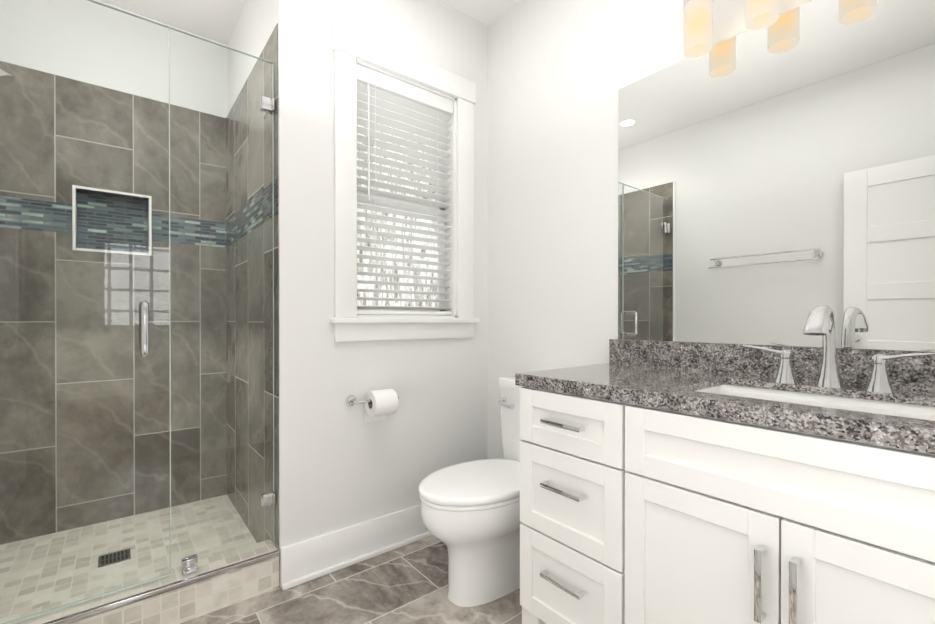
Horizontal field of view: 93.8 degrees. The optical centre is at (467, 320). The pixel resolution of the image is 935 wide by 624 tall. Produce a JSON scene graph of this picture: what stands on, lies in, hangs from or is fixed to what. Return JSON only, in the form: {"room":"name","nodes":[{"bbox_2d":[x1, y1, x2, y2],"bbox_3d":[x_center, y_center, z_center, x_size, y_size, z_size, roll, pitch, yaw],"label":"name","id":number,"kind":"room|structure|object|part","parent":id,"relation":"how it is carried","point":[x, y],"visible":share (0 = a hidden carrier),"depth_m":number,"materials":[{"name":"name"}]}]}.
{"room":"bathroom","nodes":[
{"label":"bathroom","id":0,"kind":"room"},
{"bbox_2d":[0,0,227,117],"bbox_3d":[-1.886,-1.427,2.317,1.080,0.440,0.094,0,0,-39],"label":"wall","id":1,"kind":"structure","parent":0,"point":[107,68],"depth_m":2.29,"materials":[{"name":"paint"}]},
{"bbox_2d":[228,0,269,113],"bbox_3d":[-1.143,-0.287,2.369,0.140,2.720,1.148,0,0,-39],"label":"wall","id":2,"kind":"structure","parent":0,"point":[250,34],"depth_m":2.23,"materials":[{"name":"paint"}]},
{"bbox_2d":[226,23,278,549],"bbox_3d":[-1.102,-0.066,2.200,0.012,2.280,1.084,0,0,-39],"label":"wall tile","id":3,"kind":"structure","parent":2,"relation":"attached to","point":[269,52],"depth_m":2.09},
{"bbox_2d":[226,178,277,246],"bbox_3d":[-1.102,-0.508,2.198,0.013,0.145,1.084,0,0,-39],"label":"mosaic tile","id":4,"kind":"object","parent":3,"relation":"attached to","point":[258,206],"depth_m":2.08,"materials":[{"name":"tile"}]},
{"bbox_2d":[99,0,520,44],"bbox_3d":[-0.439,-1.683,1.392,2.387,0.080,3.544,0,0,-39],"label":"ceiling","id":5,"kind":"structure","parent":0,"point":[215,20],"depth_m":2.33,"materials":[{"name":"paint"}]},
{"bbox_2d":[181,535,521,623],"bbox_3d":[-0.037,1.129,0.900,2.387,0.100,2.256,0,0,-39],"label":"floor","id":6,"kind":"structure","parent":0,"point":[407,584],"depth_m":1.69,"materials":[{"name":"tile"}]},
{"bbox_2d":[0,539,278,623],"bbox_3d":[-1.218,1.054,1.483,1.070,0.245,0.130,0,0,-39],"label":"curb","id":7,"kind":"object","parent":6,"relation":"on","point":[189,602],"visible":0.57,"depth_m":1.58,"materials":[{"name":"tile"}]},
{"bbox_2d":[0,0,275,623],"bbox_3d":[-1.213,-0.067,1.481,1.053,1.992,0.152,0,0,-39],"label":"glass","id":8,"kind":"object","parent":7,"relation":"on","point":[189,564],"visible":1,"depth_m":1.53,"materials":[{"name":"clear glass"}]},
{"bbox_3d":[-1.139,0.027,1.541,0.025,0.195,0.152,0,0,-39],"label":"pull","id":9,"kind":"part","parent":8,"relation":"part of","materials":[{"name":"silver metal"}]},
{"bbox_2d":[43,550,278,623],"bbox_3d":[-1.180,0.939,1.435,1.070,0.021,0.017,0,0,-39],"label":"trim","id":10,"kind":"structure","parent":7,"relation":"on","point":[88,613],"depth_m":1.52,"materials":[{"name":"silver metal"}]},
{"bbox_2d":[419,375,522,606],"bbox_3d":[0.134,0.672,1.831,0.744,0.806,0.422,0,0,-39],"label":"toilet","id":11,"kind":"object","parent":6,"relation":"on","point":[470,514],"visible":0.62,"depth_m":1.66,"materials":[{"name":"ceramic"}]},
{"bbox_3d":[0.056,0.642,1.768,0.544,0.025,0.386,0,0,-39],"label":"seat","id":12,"kind":"part","parent":11,"relation":"part of","materials":[{"name":"plastic"}]},
{"bbox_3d":[0.098,0.875,1.803,0.640,0.401,0.374,0,0,-39],"label":"bowl","id":13,"kind":"part","parent":11,"relation":"part of","materials":[{"name":"ceramic"}]},
{"bbox_3d":[0.176,0.381,2.001,0.040,0.031,0.107,0,0,-39],"label":"lever","id":14,"kind":"part","parent":11,"relation":"part of","materials":[{"name":"silver metal"}]},
{"bbox_3d":[0.343,0.289,1.996,0.208,0.040,0.422,0,0,-39],"label":"tank","id":15,"kind":"part","parent":11,"relation":"part of","materials":[{"name":"ceramic"}]},
{"bbox_3d":[0.345,0.492,1.998,0.194,0.365,0.406,0,0,-39],"label":"tank","id":16,"kind":"part","parent":11,"relation":"part of","materials":[{"name":"ceramic"}]},
{"bbox_2d":[515,305,934,623],"bbox_3d":[0.727,0.517,1.211,0.598,1.121,1.132,0,0,-39],"label":"bathroom vanity","id":17,"kind":"object","parent":6,"relation":"on","point":[668,482],"visible":1,"depth_m":1.06,"materials":[{"name":"white paint"}]},
{"bbox_3d":[0.282,0.789,1.313,0.030,0.014,0.150,0,0,-39],"label":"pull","id":18,"kind":"part","parent":17,"relation":"part of","materials":[{"name":"silver metal"}]},
{"bbox_3d":[0.282,0.510,1.312,0.030,0.014,0.150,0,0,-39],"label":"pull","id":19,"kind":"part","parent":17,"relation":"part of","materials":[{"name":"silver metal"}]},
{"bbox_3d":[0.282,0.311,1.312,0.030,0.014,0.150,0,0,-39],"label":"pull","id":20,"kind":"part","parent":17,"relation":"part of","materials":[{"name":"silver metal"}]},
{"bbox_3d":[0.302,0.819,1.329,0.020,0.274,0.382,0,0,-39],"label":"drawer","id":21,"kind":"part","parent":17,"relation":"part of","materials":[{"name":"white paint"}]},
{"bbox_3d":[0.302,0.539,1.328,0.020,0.272,0.382,0,0,-39],"label":"drawer","id":22,"kind":"part","parent":17,"relation":"part of","materials":[{"name":"white paint"}]},
{"bbox_3d":[0.302,0.311,1.327,0.020,0.173,0.382,0,0,-39],"label":"drawer","id":23,"kind":"part","parent":17,"relation":"part of","materials":[{"name":"white paint"}]},
{"bbox_3d":[0.534,0.681,1.037,0.020,0.552,0.348,0,0,-39],"label":"door","id":24,"kind":"part","parent":17,"relation":"part of","materials":[{"name":"white paint"}]},
{"bbox_2d":[515,363,934,453],"bbox_3d":[0.738,0.198,1.218,0.570,0.040,1.132,0,0,-39],"label":"countertop","id":25,"kind":"structure","parent":17,"relation":"on","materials":[{"name":"stone"}]},
{"bbox_2d":[742,345,797,383],"bbox_3d":[0.897,0.125,1.298,0.057,0.105,0.135,0,0,-39],"label":"handle","id":26,"kind":"object","parent":25,"relation":"on","point":[785,374],"depth_m":1.26,"materials":[{"name":"silver metal"}]},
{"bbox_2d":[697,384,934,414],"bbox_3d":[0.828,0.284,1.066,0.366,0.170,0.536,0,0,-39],"label":"sink","id":27,"kind":"object","parent":25,"relation":"in","point":[869,403],"depth_m":1.16,"materials":[{"name":"white ceramic"}]},
{"bbox_2d":[803,305,843,387],"bbox_3d":[0.940,0.068,1.154,0.174,0.221,0.060,0,0,-39],"label":"faucet","id":28,"kind":"object","parent":25,"relation":"on","point":[820,321],"depth_m":1.17,"materials":[{"name":"silver metal"}]},
{"bbox_2d":[865,353,934,392],"bbox_3d":[1.071,0.126,1.080,0.057,0.105,0.135,0,0,-39],"label":"handle","id":29,"kind":"object","parent":25,"relation":"on","point":[879,381],"depth_m":1.10,"materials":[{"name":"silver metal"}]},
{"bbox_3d":[0.606,0.544,0.907,0.030,0.150,0.014,0,0,-39],"label":"pull door","id":30,"kind":"part","parent":17,"relation":"part of","materials":[{"name":"silver metal"}]},
{"bbox_3d":[0.643,0.544,0.860,0.030,0.150,0.014,0,0,-39],"label":"pull door","id":31,"kind":"part","parent":17,"relation":"part of","materials":[{"name":"silver metal"}]},
{"bbox_3d":[0.754,0.682,0.762,0.020,0.552,0.348,0,0,-39],"label":"door","id":32,"kind":"part","parent":17,"relation":"part of","materials":[{"name":"white paint"}]},
{"bbox_2d":[270,0,487,585],"bbox_3d":[-0.365,-0.286,2.165,1.114,2.720,0.140,0,0,-39],"label":"wall","id":33,"kind":"structure","parent":0,"point":[342,464],"depth_m":1.93,"materials":[{"name":"paint"}]},
{"bbox_2d":[280,504,431,589],"bbox_3d":[-0.311,0.993,2.102,1.114,0.162,0.034,0,0,-39],"label":"baseboard","id":34,"kind":"structure","parent":33,"relation":"attached to","point":[306,560],"depth_m":1.93,"materials":[{"name":"white paint"}]},
{"bbox_2d":[345,389,398,421],"bbox_3d":[-0.406,0.385,1.963,0.246,0.150,0.124,0,0,-39],"label":"toilet paper holder","id":35,"kind":"object","parent":33,"relation":"attached to","point":[381,404],"visible":1,"depth_m":1.94,"materials":[{"name":"white paper"}]},
{"bbox_3d":[-0.402,0.355,1.959,0.208,0.015,0.015,0,0,-39],"label":"rod","id":36,"kind":"part","parent":35,"relation":"part of","materials":[{"name":"silver metal"}]},
{"bbox_2d":[331,21,475,341],"bbox_3d":[-0.312,-0.599,2.184,0.793,1.377,0.157,0,0,-39],"label":"window","id":37,"kind":"structure","parent":33,"relation":"in","point":[350,46],"depth_m":2.06,"materials":[{"name":"white paint"}]},
{"bbox_3d":[-0.358,-0.868,2.233,0.473,0.517,0.004,0,0,-39],"label":"sash pane","id":38,"kind":"part","parent":37,"relation":"part of","materials":[{"name":"clear glass"}]},
{"bbox_3d":[-0.343,-0.320,2.216,0.473,0.507,0.004,0,0,-39],"label":"sash pane","id":39,"kind":"part","parent":37,"relation":"part of","materials":[{"name":"clear glass"}]},
{"bbox_3d":[-0.358,-0.868,2.233,0.549,0.593,0.022,0,0,-39],"label":"window sash","id":40,"kind":"part","parent":37,"relation":"part of","materials":[{"name":"white wood"}]},
{"bbox_3d":[-0.343,-0.320,2.216,0.549,0.583,0.022,0,0,-39],"label":"window sash","id":41,"kind":"part","parent":37,"relation":"part of","materials":[{"name":"white wood"}]},
{"bbox_2d":[356,59,455,317],"bbox_3d":[-0.327,-0.596,2.195,0.573,1.160,0.140,0,0,-39],"label":"liner","id":42,"kind":"object","parent":37,"relation":"attached to","point":[452,215],"visible":0.27,"depth_m":2.32,"materials":[{"name":"white paint"}]},
{"bbox_2d":[357,64,452,115],"bbox_3d":[-0.307,-1.128,2.168,0.545,0.069,0.064,0,0,-39],"label":"blind headrail","id":43,"kind":"object","parent":42,"relation":"attached to","point":[382,82],"visible":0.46,"depth_m":2.13,"materials":[{"name":"white paint"}]},
{"bbox_2d":[367,84,369,199],"bbox_3d":[-0.453,-0.820,2.007,0.010,0.530,0.010,0,0,-39],"label":"blind wand","id":44,"kind":"object","parent":43,"relation":"hanging from","point":[368,145],"visible":0.94,"depth_m":2.00,"materials":[{"name":"white paint"}]},
{"bbox_2d":[370,120,370,309],"bbox_3d":[-0.462,-0.571,2.083,0.002,1.050,0.002,0,0,-39],"label":"blind cord","id":45,"kind":"object","parent":43,"relation":"hanging from","point":[370,120],"depth_m":2.08,"materials":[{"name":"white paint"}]},
{"bbox_2d":[357,310,451,314],"bbox_3d":[-0.308,-0.040,2.174,0.541,0.020,0.044,0,0,-39],"label":"bar","id":46,"kind":"object","parent":45,"relation":"hanging from","point":[370,312],"visible":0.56,"depth_m":2.13,"materials":[{"name":"white paint"}]},
{"bbox_2d":[375,86,375,310],"bbox_3d":[-0.429,-0.570,2.040,0.002,1.050,0.002,0,0,-39],"label":"blind cord","id":47,"kind":"object","parent":43,"relation":"hanging from","point":[375,195],"depth_m":2.04,"materials":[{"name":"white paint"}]},
{"bbox_2d":[357,83,451,309],"bbox_3d":[-0.308,-0.571,2.171,0.539,1.023,0.049,0,0,-39],"label":"window blind slats","id":48,"kind":"object","parent":43,"relation":"hanging from","point":[399,112],"visible":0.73,"depth_m":2.16,"materials":[{"name":"white plastic"}]},
{"bbox_2d":[437,109,437,189],"bbox_3d":[-0.154,-0.571,2.260,0.002,1.050,0.002,0,0,-39],"label":"blind cord","id":49,"kind":"object","parent":43,"relation":"hanging from","point":[437,109],"depth_m":2.26,"materials":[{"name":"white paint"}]},
{"bbox_2d":[329,318,478,323],"bbox_3d":[-0.281,-0.003,2.148,0.813,0.026,0.095,0,0,-39],"label":"window sill","id":50,"kind":"structure","parent":33,"relation":"attached to","point":[396,320],"depth_m":2.06,"materials":[{"name":"white paint"}]},
{"bbox_2d":[488,0,928,458],"bbox_3d":[0.813,-0.284,1.663,0.100,2.720,2.396,0,0,-39],"label":"wall","id":51,"kind":"structure","parent":0,"point":[561,73],"depth_m":2.06,"materials":[{"name":"paint"}]},
{"bbox_2d":[683,0,778,58],"bbox_3d":[0.909,-1.039,1.336,0.149,0.273,0.483,0,0,-39],"label":"sconce","id":52,"kind":"object","parent":51,"relation":"attached to","point":[698,26],"visible":1,"depth_m":1.42,"materials":[{"name":"white glass"}]},
{"bbox_3d":[0.771,-0.981,1.464,0.086,0.156,0.086,0,0,-39],"label":"lamp shade","id":53,"kind":"part","parent":52,"relation":"part of","materials":[{"name":"beige glass"}]},
{"bbox_3d":[0.887,-0.980,1.319,0.086,0.156,0.086,0,0,-39],"label":"lamp shade","id":54,"kind":"part","parent":52,"relation":"part of","materials":[{"name":"beige glass"}]},
{"bbox_2d":[609,339,934,391],"bbox_3d":[0.953,0.127,1.390,0.020,0.100,1.132,0,0,-39],"label":"backsplash","id":55,"kind":"structure","parent":51,"relation":"attached to","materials":[{"name":"stone"}]},
{"bbox_2d":[618,0,934,351],"bbox_3d":[0.962,-0.438,1.387,0.006,1.030,1.080,0,0,-39],"label":"vanity mirror","id":56,"kind":"object","parent":51,"relation":"attached to","point":[776,182],"visible":0.89,"depth_m":1.35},
{"bbox_3d":[-1.332,-0.280,0.684,0.100,2.720,3.544,0,0,-39],"label":"wall","id":57,"kind":"structure","parent":0,"visible":0},
{"bbox_3d":[-1.938,-0.063,1.532,0.012,2.280,1.084,0,0,-39],"label":"wall tile","id":58,"kind":"structure","parent":57,"relation":"attached to","visible":0},
{"bbox_2d":[0,69,14,86],"bbox_3d":[-1.863,-0.975,1.637,0.237,0.157,0.090,0,0,-39],"label":"shower head","id":59,"kind":"object","parent":58,"relation":"attached to","point":[6,80],"depth_m":1.69},
{"label":"outside","id":60,"kind":"structure","parent":0,"visible":0},
{"bbox_2d":[357,108,436,306],"bbox_3d":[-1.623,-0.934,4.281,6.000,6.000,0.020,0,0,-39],"label":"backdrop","id":61,"kind":"structure","parent":60,"point":[396,295],"depth_m":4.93,"materials":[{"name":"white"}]},
{"bbox_3d":[-1.891,-0.287,2.441,1.220,2.720,0.100,0,0,-39],"label":"wall","id":62,"kind":"structure","parent":0,"visible":0},
{"bbox_2d":[72,185,151,255],"bbox_3d":[-1.872,-0.516,2.316,0.320,0.324,0.089,0,0,-39],"label":"trim","id":63,"kind":"structure","parent":62,"relation":"attached to","point":[74,205],"depth_m":2.27,"materials":[{"name":"white tile"}]},
{"bbox_2d":[0,61,226,544],"bbox_3d":[-1.884,-0.067,2.320,1.080,2.280,0.100,0,0,-39],"label":"wall tile","id":64,"kind":"structure","parent":62,"relation":"attached to","point":[43,405],"depth_m":2.26,"materials":[{"name":"grey tile"}]},
{"bbox_2d":[0,192,225,252],"bbox_3d":[-1.883,-0.516,2.318,1.080,0.300,0.101,0,0,-39],"label":"mosaic","id":65,"kind":"object","parent":64,"relation":"attached to","point":[63,225],"depth_m":2.34},
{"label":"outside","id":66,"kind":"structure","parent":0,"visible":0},
{"bbox_2d":[0,495,256,618],"bbox_3d":[-1.582,1.107,1.947,1.080,0.135,1.048,0,0,-39],"label":"floor","id":67,"kind":"structure","parent":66,"point":[155,538],"depth_m":1.99,"materials":[{"name":"tile"}]},
{"bbox_2d":[98,548,130,567],"bbox_3d":[-1.549,1.038,1.921,0.110,0.004,0.110,0,0,-39],"label":"drain","id":68,"kind":"object","parent":67,"relation":"on","point":[104,558],"depth_m":1.92,"materials":[{"name":"metal"}]}
]}

